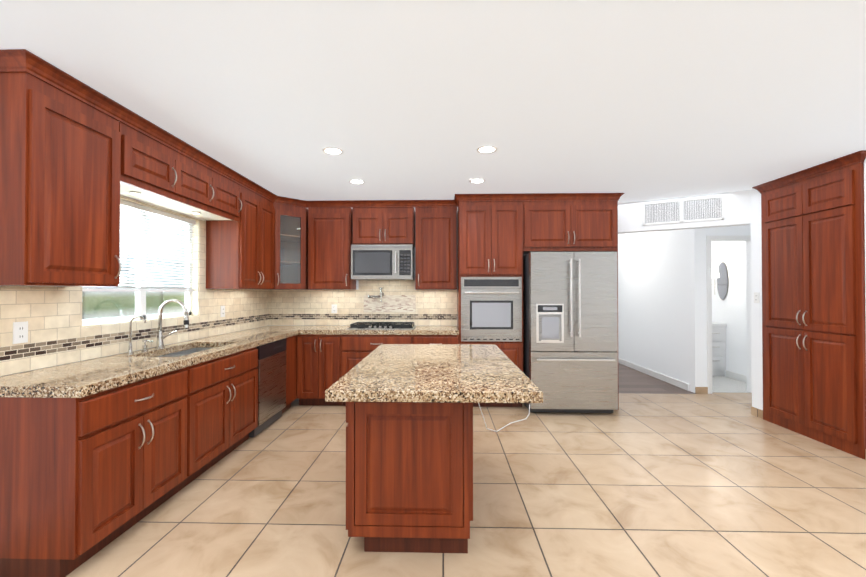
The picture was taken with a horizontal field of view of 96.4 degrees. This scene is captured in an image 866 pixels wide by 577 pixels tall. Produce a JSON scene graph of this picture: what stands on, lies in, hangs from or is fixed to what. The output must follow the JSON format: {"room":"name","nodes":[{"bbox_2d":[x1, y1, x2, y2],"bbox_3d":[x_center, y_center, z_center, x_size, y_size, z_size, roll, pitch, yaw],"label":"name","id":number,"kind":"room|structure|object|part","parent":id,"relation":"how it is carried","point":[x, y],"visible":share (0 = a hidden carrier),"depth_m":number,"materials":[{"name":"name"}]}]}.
{"room":"kitchen","nodes":[
{"label":"kitchen","id":0,"kind":"room"},
{"bbox_2d":[4,195,262,375],"bbox_3d":[-2.346,0.117,1.278,0.120,2.470,8.000,0,-1,2],"label":"wall","id":1,"kind":"structure","parent":0,"point":[137,322],"depth_m":2.98,"materials":[{"name":"beige tile"}]},
{"bbox_2d":[0,72,121,286],"bbox_3d":[-2.070,-0.522,2.112,0.381,1.015,0.530,0,-1,2],"label":"upper cabinet","id":2,"kind":"object","parent":1,"relation":"attached to","point":[59,187],"visible":1,"depth_m":1.97,"materials":[{"name":"brown wood"}]},
{"bbox_2d":[0,195,268,375],"bbox_3d":[-2.257,-0.096,3.428,0.071,1.133,3.458,0,-1,2],"label":"backsplash","id":3,"kind":"structure","parent":1,"relation":"attached to","point":[59,333],"depth_m":2.58,"materials":[{"name":"beige tile"}]},
{"bbox_2d":[12,321,27,343],"bbox_3d":[-2.251,0.240,2.115,0.008,0.116,0.072,0,-1,2],"label":"electrical outlet","id":4,"kind":"object","parent":3,"relation":"attached to","point":[20,332],"visible":1,"depth_m":2.11,"materials":[{"name":"white plastic"}]},
{"bbox_2d":[220,306,224,316],"bbox_3d":[-2.200,0.239,4.054,0.008,0.116,0.072,0,-1,2],"label":"electrical outlet","id":5,"kind":"object","parent":3,"relation":"attached to","point":[222,311],"visible":1,"depth_m":4.04,"materials":[{"name":"white plastic"}]},
{"bbox_2d":[82,199,195,324],"bbox_3d":[-2.304,-0.200,3.081,0.080,0.920,1.200,0,-1,2],"label":"window","id":6,"kind":"structure","parent":1,"relation":"in","point":[141,289],"depth_m":3.11,"materials":[{"name":"white plastic"}]},
{"bbox_2d":[119,122,182,197],"bbox_3d":[-2.074,-0.860,2.650,0.346,0.330,0.526,0,-1,2],"label":"upper cabinet","id":7,"kind":"object","parent":1,"relation":"attached to","point":[154,172],"depth_m":2.62,"materials":[{"name":"brown wood"}]},
{"bbox_2d":[0,325,303,397],"bbox_3d":[-1.910,0.499,3.474,0.634,0.050,3.336,0,-1,2],"label":"countertop","id":8,"kind":"structure","parent":1,"relation":"attached to","point":[80,379],"depth_m":2.29,"materials":[{"name":"stone"}]},
{"bbox_2d":[127,316,145,353],"bbox_3d":[-2.134,0.331,2.783,0.135,0.271,0.055,0,-1,2],"label":"filter faucet","id":9,"kind":"object","parent":8,"relation":"on","point":[130,350],"visible":1,"depth_m":2.79,"materials":[{"name":"silver metal"}]},
{"bbox_2d":[141,340,152,350],"bbox_3d":[-2.154,0.428,2.921,0.082,0.080,0.044,0,-1,2],"label":"soap dispenser","id":10,"kind":"object","parent":8,"relation":"on","point":[144,347],"visible":1,"depth_m":2.91,"materials":[{"name":"silver metal"}]},
{"bbox_2d":[155,299,188,347],"bbox_3d":[-2.064,0.276,3.070,0.263,0.386,0.064,0,-1,2],"label":"kitchen faucet","id":11,"kind":"object","parent":8,"relation":"on","point":[160,341],"visible":1,"depth_m":3.06,"materials":[{"name":"silver metal"}]},
{"bbox_2d":[157,348,211,356],"bbox_3d":[-1.917,0.632,3.023,0.447,0.223,0.834,0,-1,2],"label":"undermount sink","id":12,"kind":"object","parent":8,"relation":"in","point":[184,352],"visible":0.04,"depth_m":3.28,"materials":[{"name":"silver metal"}]},
{"bbox_2d":[139,155,218,209],"bbox_3d":[-2.062,-0.856,3.081,0.346,0.330,0.578,0,-1,2],"label":"upper cabinet","id":13,"kind":"object","parent":1,"relation":"attached to","point":[200,183],"depth_m":3.13,"materials":[{"name":"brown wood"}]},
{"bbox_2d":[179,174,241,221],"bbox_3d":[-2.051,-0.852,3.511,0.346,0.330,0.526,0,-1,2],"label":"upper cabinet","id":14,"kind":"object","parent":1,"relation":"attached to","point":[229,193],"depth_m":3.56,"materials":[{"name":"brown wood"}]},
{"bbox_2d":[206,185,274,288],"bbox_3d":[-2.016,-0.502,4.159,0.381,1.015,0.770,0,-1,2],"label":"upper cabinet","id":15,"kind":"object","parent":1,"relation":"attached to","point":[240,254],"visible":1,"depth_m":3.86,"materials":[{"name":"brown wood"}]},
{"bbox_2d":[307,207,457,325],"bbox_3d":[-0.023,0.155,5.158,4.320,2.470,0.120,0,-1,2],"label":"wall","id":16,"kind":"structure","parent":0,"point":[357,284],"depth_m":5.12,"materials":[{"name":"beige tile"}]},
{"bbox_2d":[262,203,311,289],"bbox_3d":[-1.884,-0.496,4.841,0.614,1.015,0.620,0,-1,2],"label":"upper cabinet","id":17,"kind":"object","parent":16,"relation":"attached to","point":[291,247],"visible":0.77,"depth_m":4.78,"materials":[{"name":"brown wood"}]},
{"bbox_2d":[308,208,355,289],"bbox_3d":[-1.285,-0.495,4.943,0.530,1.015,0.381,0,-1,2],"label":"upper cabinet","id":18,"kind":"object","parent":16,"relation":"attached to","point":[330,236],"visible":1,"depth_m":4.79,"materials":[{"name":"brown wood"}]},
{"bbox_2d":[269,280,456,325],"bbox_3d":[-0.930,0.188,5.115,2.492,0.598,0.009,0,-1,2],"label":"backsplash","id":19,"kind":"structure","parent":16,"relation":"attached to","point":[404,301],"depth_m":5.11,"materials":[{"name":"tile"}]},
{"bbox_2d":[331,304,336,312],"bbox_3d":[-1.305,0.269,5.118,0.072,0.116,0.008,0,-1,2],"label":"electrical outlet","id":20,"kind":"object","parent":19,"relation":"attached to","point":[334,308],"visible":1,"depth_m":5.12,"materials":[{"name":"white plastic"}]},
{"bbox_2d":[368,288,383,301],"bbox_3d":[-0.748,0.081,5.041,0.201,0.185,0.131,0,-1,2],"label":"pot filler","id":21,"kind":"object","parent":19,"relation":"attached to","point":[381,294],"visible":1,"depth_m":5.03,"materials":[{"name":"silver metal"}]},
{"bbox_2d":[300,325,458,334],"bbox_3d":[-0.612,0.511,4.790,1.839,0.050,0.636,0,-1,2],"label":"countertop","id":22,"kind":"structure","parent":16,"relation":"attached to","point":[308,329],"depth_m":4.49,"materials":[{"name":"stone"}]},
{"bbox_2d":[346,322,415,329],"bbox_3d":[-0.621,0.458,4.801,0.785,0.055,0.500,0,-1,2],"label":"gas cooktop","id":23,"kind":"object","parent":22,"relation":"in","point":[383,326],"visible":1,"depth_m":4.65,"materials":[{"name":"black metal"}]},
{"bbox_2d":[353,207,414,246],"bbox_3d":[-0.615,-0.772,4.928,0.757,0.460,0.381,0,-1,2],"label":"upper cabinet","id":24,"kind":"object","parent":16,"relation":"attached to","point":[383,225],"visible":1,"depth_m":4.78,"materials":[{"name":"brown wood"}]},
{"bbox_2d":[351,244,414,279],"bbox_3d":[-0.617,-0.322,4.879,0.748,0.418,0.472,0,-1,2],"label":"microwave","id":25,"kind":"object","parent":24,"relation":"attached to","point":[382,262],"visible":1,"depth_m":4.69,"materials":[{"name":"silver metal"}]},
{"bbox_2d":[415,207,456,289],"bbox_3d":[0.042,-0.495,4.908,0.515,1.015,0.381,0,-1,2],"label":"upper cabinet","id":26,"kind":"object","parent":16,"relation":"attached to","point":[435,248],"visible":1,"depth_m":4.75,"materials":[{"name":"brown wood"}]},
{"bbox_2d":[0,0,865,202],"bbox_3d":[1.709,-1.110,3.144,8.130,0.020,11.920,0,-1,2],"label":"ceiling","id":27,"kind":"structure","parent":0,"point":[637,100],"depth_m":2.12,"materials":[{"name":"white paint"}]},
{"bbox_2d":[0,49,623,207],"bbox_3d":[-0.042,-1.056,3.428,4.370,0.077,3.360,0,-1,2],"label":"crown molding","id":28,"kind":"structure","parent":27,"relation":"attached to","point":[19,60],"depth_m":3.01,"materials":[{"name":"brown wood"}]},
{"bbox_2d":[322,147,343,154],"bbox_3d":[-0.798,-1.095,3.090,0.170,0.002,0.170,0,-1,2],"label":"recessed light","id":29,"kind":"object","parent":27,"relation":"in","point":[332,150],"visible":1,"depth_m":3.08,"materials":[{"name":"white"}]},
{"bbox_2d":[349,179,364,183],"bbox_3d":[-0.776,-1.087,3.949,0.170,0.002,0.170,0,-1,2],"label":"recessed light","id":30,"kind":"object","parent":27,"relation":"in","point":[354,181],"visible":0.98,"depth_m":3.93,"materials":[{"name":"white"}]},
{"bbox_2d":[469,178,485,182],"bbox_3d":[0.449,-1.087,3.917,0.170,0.002,0.170,0,-1,2],"label":"recessed light","id":31,"kind":"object","parent":27,"relation":"in","point":[478,180],"visible":0.96,"depth_m":3.90,"materials":[{"name":"white"}]},
{"bbox_2d":[476,146,497,152],"bbox_3d":[0.426,-1.096,3.058,0.170,0.002,0.170,0,-1,2],"label":"recessed light","id":32,"kind":"object","parent":27,"relation":"in","point":[485,149],"visible":1,"depth_m":3.05,"materials":[{"name":"white"}]},
{"bbox_2d":[66,376,865,576],"bbox_3d":[1.689,1.388,2.370,8.130,0.050,10.420,0,-1,2],"label":"floor","id":33,"kind":"structure","parent":0,"point":[721,484],"depth_m":2.44,"materials":[{"name":"beige tile"}]},
{"bbox_2d":[0,367,187,576],"bbox_3d":[-1.927,0.937,2.190,0.662,0.848,0.770,0,-1,2],"label":"base cabinet","id":34,"kind":"object","parent":33,"relation":"on","point":[84,479],"visible":1,"depth_m":1.82,"materials":[{"name":"brown wood"}]},
{"bbox_2d":[175,347,257,493],"bbox_3d":[-1.904,0.946,3.065,0.662,0.848,0.975,0,-1,2],"label":"base cabinet","id":35,"kind":"object","parent":33,"relation":"on","point":[222,406],"visible":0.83,"depth_m":2.93,"materials":[{"name":"brown wood"}]},
{"bbox_2d":[249,338,285,436],"bbox_3d":[-1.884,0.955,3.862,0.607,0.845,0.606,0,-1,2],"label":"dishwasher","id":36,"kind":"object","parent":33,"relation":"on","point":[271,366],"visible":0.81,"depth_m":3.80,"materials":[{"name":"grey metal"}]},
{"bbox_2d":[282,335,296,412],"bbox_3d":[-1.890,0.961,4.656,0.606,0.848,0.963,0,-1,2],"label":"base cabinet","id":37,"kind":"object","parent":33,"relation":"on","point":[291,368],"visible":0.11,"depth_m":4.37,"materials":[{"name":"brown wood"}]},
{"bbox_2d":[297,334,341,405],"bbox_3d":[-1.324,0.962,4.790,0.515,0.848,0.661,0,-1,2],"label":"base cabinet","id":38,"kind":"object","parent":33,"relation":"on","point":[318,365],"visible":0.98,"depth_m":4.50,"materials":[{"name":"brown wood"}]},
{"bbox_2d":[341,335,412,405],"bbox_3d":[-0.646,0.962,4.772,0.835,0.848,0.662,0,-1,2],"label":"base cabinet","id":39,"kind":"object","parent":33,"relation":"on","point":[356,350],"visible":0.27,"depth_m":4.49,"materials":[{"name":"brown wood"}]},
{"bbox_2d":[346,402,472,552],"bbox_3d":[-0.124,0.941,2.596,0.693,0.848,1.273,0,-1,2],"label":"kitchen island","id":40,"kind":"object","parent":33,"relation":"on","point":[409,476],"visible":0.65,"depth_m":1.96,"materials":[{"name":"brown wood"}]},
{"bbox_2d":[325,344,542,402],"bbox_3d":[0.022,0.489,2.500,0.970,0.050,1.565,0,-1,2],"label":"island countertop","id":41,"kind":"structure","parent":40,"relation":"on","point":[467,373],"depth_m":1.98,"materials":[{"name":"stone"}]},
{"bbox_2d":[478,403,529,431],"bbox_3d":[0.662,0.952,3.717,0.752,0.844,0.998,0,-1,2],"label":"cord","id":42,"kind":"object","parent":40,"relation":"attached to","point":[507,424],"visible":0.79,"depth_m":3.80,"materials":[{"name":"white plastic"}]},
{"bbox_2d":[413,335,458,343],"bbox_3d":[0.040,0.962,4.753,0.534,0.848,0.662,0,-1,2],"label":"base cabinet","id":43,"kind":"object","parent":33,"relation":"on","point":[435,339],"visible":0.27,"depth_m":4.46,"materials":[{"name":"brown wood"}]},
{"bbox_2d":[457,201,522,406],"bbox_3d":[0.678,0.191,4.746,0.735,2.390,0.663,0,-1,2],"label":"oven cabinet","id":44,"kind":"object","parent":33,"relation":"on","point":[489,238],"depth_m":4.46,"materials":[{"name":"brown wood"}]},
{"bbox_2d":[461,277,521,341],"bbox_3d":[0.677,0.240,4.710,0.696,0.740,0.638,0,-1,2],"label":"wall oven","id":45,"kind":"object","parent":44,"relation":"in","point":[491,308],"visible":0.98,"depth_m":4.45,"materials":[{"name":"silver metal"}]},
{"bbox_2d":[523,252,617,412],"bbox_3d":[1.539,0.494,4.577,0.930,1.780,0.889,0,-1,2],"label":"refrigerator","id":46,"kind":"object","parent":33,"relation":"on","point":[526,350],"depth_m":4.19,"materials":[{"name":"grey metal"}]},
{"bbox_3d":[1.530,0.453,4.235,0.930,1.705,0.109,0,-1,2],"label":"refrigerator door","id":47,"kind":"part","parent":46,"relation":"part of","materials":[{"name":"silver metal"}]},
{"bbox_3d":[1.528,0.228,4.166,0.830,1.096,0.061,0,-1,2],"label":"refrigerator handle","id":48,"kind":"part","parent":46,"relation":"part of","materials":[{"name":"silver metal"}]},
{"bbox_2d":[523,201,618,409],"bbox_3d":[1.587,0.191,4.722,1.078,2.390,0.663,0,-1,2],"label":"cabinet","id":49,"kind":"object","parent":33,"relation":"on","point":[570,226],"visible":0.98,"depth_m":4.44,"materials":[{"name":"brown wood"}]},
{"bbox_2d":[712,322,726,375],"bbox_3d":[4.402,0.985,6.704,0.567,0.840,1.121,0,-1,2],"label":"bathroom vanity","id":50,"kind":"object","parent":33,"relation":"on","point":[718,349],"visible":0.33,"depth_m":6.17,"materials":[{"name":"white wood"}]},
{"bbox_2d":[752,150,865,458],"bbox_3d":[3.679,0.141,3.600,0.535,2.467,1.084,0,-1,2],"label":"pantry cabinet","id":51,"kind":"object","parent":33,"relation":"on","point":[813,305],"visible":1,"depth_m":3.47,"materials":[{"name":"brown wood"}]},
{"bbox_2d":[618,229,689,390],"bbox_3d":[3.581,0.173,7.094,0.135,2.470,3.660,0,-1,2],"label":"wall","id":52,"kind":"structure","parent":0,"point":[653,304],"depth_m":6.10,"materials":[{"name":"white paint"}]},
{"bbox_2d":[618,363,695,393],"bbox_3d":[2.864,1.433,7.086,1.570,0.050,3.930,0,-1,2],"label":"floor","id":53,"kind":"structure","parent":0,"point":[631,380],"depth_m":5.62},
{"bbox_2d":[618,190,750,233],"bbox_3d":[2.854,-0.899,4.724,1.575,0.370,0.140,0,-1,30],"label":"wall","id":54,"kind":"structure","parent":0,"point":[736,210],"depth_m":4.55,"materials":[{"name":"white paint"}]},
{"bbox_2d":[643,195,723,224],"bbox_3d":[2.941,-0.918,4.583,0.811,0.275,0.012,0,-1,30],"label":"air vent","id":55,"kind":"object","parent":54,"relation":"in","point":[688,210],"visible":1,"depth_m":4.57,"materials":[{"name":"white metal"}]},
{"bbox_2d":[689,223,751,393],"bbox_3d":[4.064,0.155,5.185,1.170,2.470,0.132,0,-1,2],"label":"wall","id":56,"kind":"structure","parent":0,"point":[700,316],"depth_m":5.15,"materials":[{"name":"white paint"}]},
{"bbox_2d":[711,241,746,382],"bbox_3d":[4.718,0.161,5.814,0.135,2.470,3.160,0,-1,2],"label":"wall","id":57,"kind":"structure","parent":0,"point":[730,310],"depth_m":6.02,"materials":[{"name":"white paint"}]},
{"bbox_2d":[712,268,718,294],"bbox_3d":[4.567,-0.113,6.461,0.226,0.430,0.660,0,-1,2],"label":"sconce","id":58,"kind":"object","parent":57,"relation":"attached to","point":[715,272],"visible":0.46,"depth_m":6.16,"materials":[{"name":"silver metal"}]},
{"bbox_2d":[717,262,728,299],"bbox_3d":[4.670,-0.120,6.248,0.006,0.630,0.270,0,-1,2],"label":"bathroom mirror","id":59,"kind":"object","parent":57,"relation":"attached to","point":[722,283],"visible":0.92,"depth_m":6.24,"materials":[{"name":"clear glass"}]},
{"bbox_2d":[750,158,865,458],"bbox_3d":[4.026,0.112,0.741,1.252,2.470,7.020,0,-1,2],"label":"wall","id":60,"kind":"structure","parent":0,"point":[756,312],"depth_m":4.18,"materials":[{"name":"white paint"}]},
{"bbox_2d":[754,292,759,302],"bbox_3d":[3.497,0.100,4.186,0.008,0.116,0.072,0,-1,2],"label":"switch plate","id":61,"kind":"object","parent":60,"relation":"attached to","point":[756,297],"visible":1,"depth_m":4.18,"materials":[{"name":"white plastic"}]},
{"label":"outside","id":62,"kind":"structure","parent":0,"visible":0},
{"bbox_2d":[82,209,184,319],"bbox_3d":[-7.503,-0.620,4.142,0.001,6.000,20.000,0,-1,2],"label":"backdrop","id":63,"kind":"structure","parent":62,"point":[114,306],"depth_m":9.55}
]}

